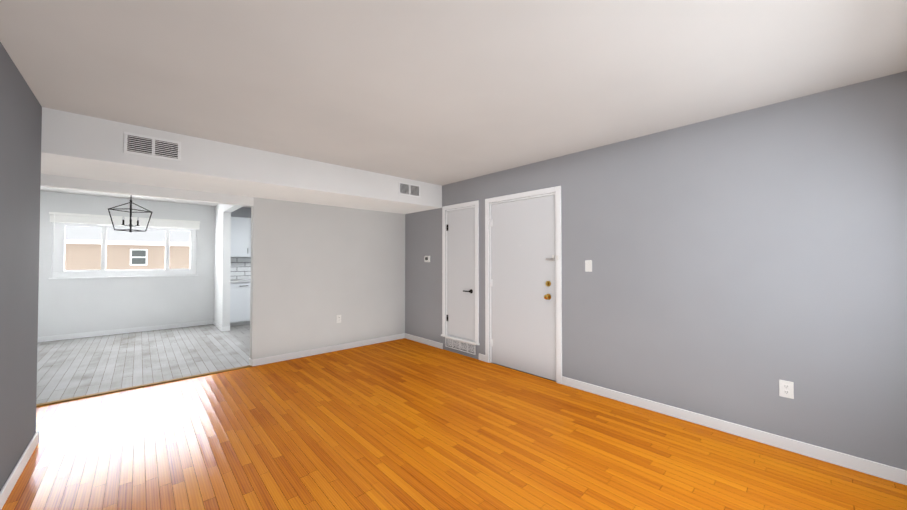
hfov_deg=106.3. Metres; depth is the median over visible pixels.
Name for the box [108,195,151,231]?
lantern chandelier
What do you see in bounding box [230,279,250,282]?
countertop
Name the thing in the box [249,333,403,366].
baseboard
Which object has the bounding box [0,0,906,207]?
ceiling
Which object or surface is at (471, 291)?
hardware piece
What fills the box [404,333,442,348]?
baseboard
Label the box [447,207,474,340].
closet door
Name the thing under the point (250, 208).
upper cabinet
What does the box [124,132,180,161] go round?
ceiling vent
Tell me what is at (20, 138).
wall
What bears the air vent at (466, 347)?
in the wall at (744, 262)
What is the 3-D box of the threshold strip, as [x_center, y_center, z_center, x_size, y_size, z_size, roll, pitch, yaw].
[-3.406,1.366,3.408,2.470,0.012,0.057,1,-1,-43]
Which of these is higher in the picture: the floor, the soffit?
the soffit
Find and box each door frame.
[441,200,479,344]
[485,186,561,383]
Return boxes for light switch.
[585,260,591,271]
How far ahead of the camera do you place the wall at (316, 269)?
4.74 m
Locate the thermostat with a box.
[424,256,429,261]
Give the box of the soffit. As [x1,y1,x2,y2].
[41,107,441,213]
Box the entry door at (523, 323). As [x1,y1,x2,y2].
[490,195,558,381]
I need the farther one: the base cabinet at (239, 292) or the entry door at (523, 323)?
the base cabinet at (239, 292)
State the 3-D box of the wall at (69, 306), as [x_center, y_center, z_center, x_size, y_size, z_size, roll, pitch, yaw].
[-5.143,0.207,6.976,4.735,2.440,0.120,1,-1,-43]
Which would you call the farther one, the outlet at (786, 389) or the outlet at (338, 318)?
the outlet at (338, 318)
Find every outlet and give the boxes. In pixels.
[336,315,340,322]
[779,380,793,398]
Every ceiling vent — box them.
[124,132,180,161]
[399,182,419,197]
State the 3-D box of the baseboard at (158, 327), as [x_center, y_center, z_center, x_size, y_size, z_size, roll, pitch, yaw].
[-5.888,1.372,6.176,2.520,0.085,0.018,1,-1,-43]
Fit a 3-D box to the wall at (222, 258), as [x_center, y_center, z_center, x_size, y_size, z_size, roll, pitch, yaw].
[-3.695,0.188,5.766,0.120,2.440,3.622,1,-1,-43]
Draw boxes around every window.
[48,222,197,279]
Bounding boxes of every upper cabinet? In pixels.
[231,207,249,258]
[250,208,250,258]
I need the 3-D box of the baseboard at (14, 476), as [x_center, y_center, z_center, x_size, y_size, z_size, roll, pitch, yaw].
[-1.495,1.289,0.818,0.013,0.085,4.448,1,-1,-43]
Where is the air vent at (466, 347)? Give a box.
[445,337,475,354]
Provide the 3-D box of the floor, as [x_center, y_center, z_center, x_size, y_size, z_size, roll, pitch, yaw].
[-1.998,1.424,3.552,4.975,0.100,9.390,1,-1,-43]
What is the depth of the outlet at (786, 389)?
2.36 m
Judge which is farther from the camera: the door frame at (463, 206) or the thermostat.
the thermostat
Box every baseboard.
[0,431,38,509]
[38,320,211,341]
[212,320,223,330]
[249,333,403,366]
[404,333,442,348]
[562,376,906,484]
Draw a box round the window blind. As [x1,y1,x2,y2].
[49,212,199,260]
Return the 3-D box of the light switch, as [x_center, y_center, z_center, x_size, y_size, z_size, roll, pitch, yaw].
[1.355,0.110,3.416,0.019,0.116,0.072,1,-1,-43]
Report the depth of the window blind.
6.05 m
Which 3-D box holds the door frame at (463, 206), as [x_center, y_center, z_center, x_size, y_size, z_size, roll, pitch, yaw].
[0.123,0.236,4.825,0.154,1.925,0.755,1,-1,-43]
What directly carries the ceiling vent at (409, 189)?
in the soffit
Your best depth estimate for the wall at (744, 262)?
2.54 m
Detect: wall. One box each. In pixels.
[0,42,41,490]
[38,191,214,336]
[40,174,404,359]
[214,204,242,326]
[405,71,906,469]
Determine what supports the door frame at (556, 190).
attached to the wall at (744, 262)
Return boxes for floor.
[1,324,906,509]
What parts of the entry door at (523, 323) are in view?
entry door hardware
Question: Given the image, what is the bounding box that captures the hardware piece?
[446,225,472,320]
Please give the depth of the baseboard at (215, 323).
6.57 m
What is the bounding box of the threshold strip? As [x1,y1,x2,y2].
[36,365,251,406]
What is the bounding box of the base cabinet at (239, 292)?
[230,283,250,325]
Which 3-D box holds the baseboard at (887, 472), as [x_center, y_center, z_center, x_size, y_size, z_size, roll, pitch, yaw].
[1.998,1.318,2.705,0.013,0.085,2.482,1,-1,-43]
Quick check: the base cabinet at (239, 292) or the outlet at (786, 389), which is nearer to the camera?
the outlet at (786, 389)

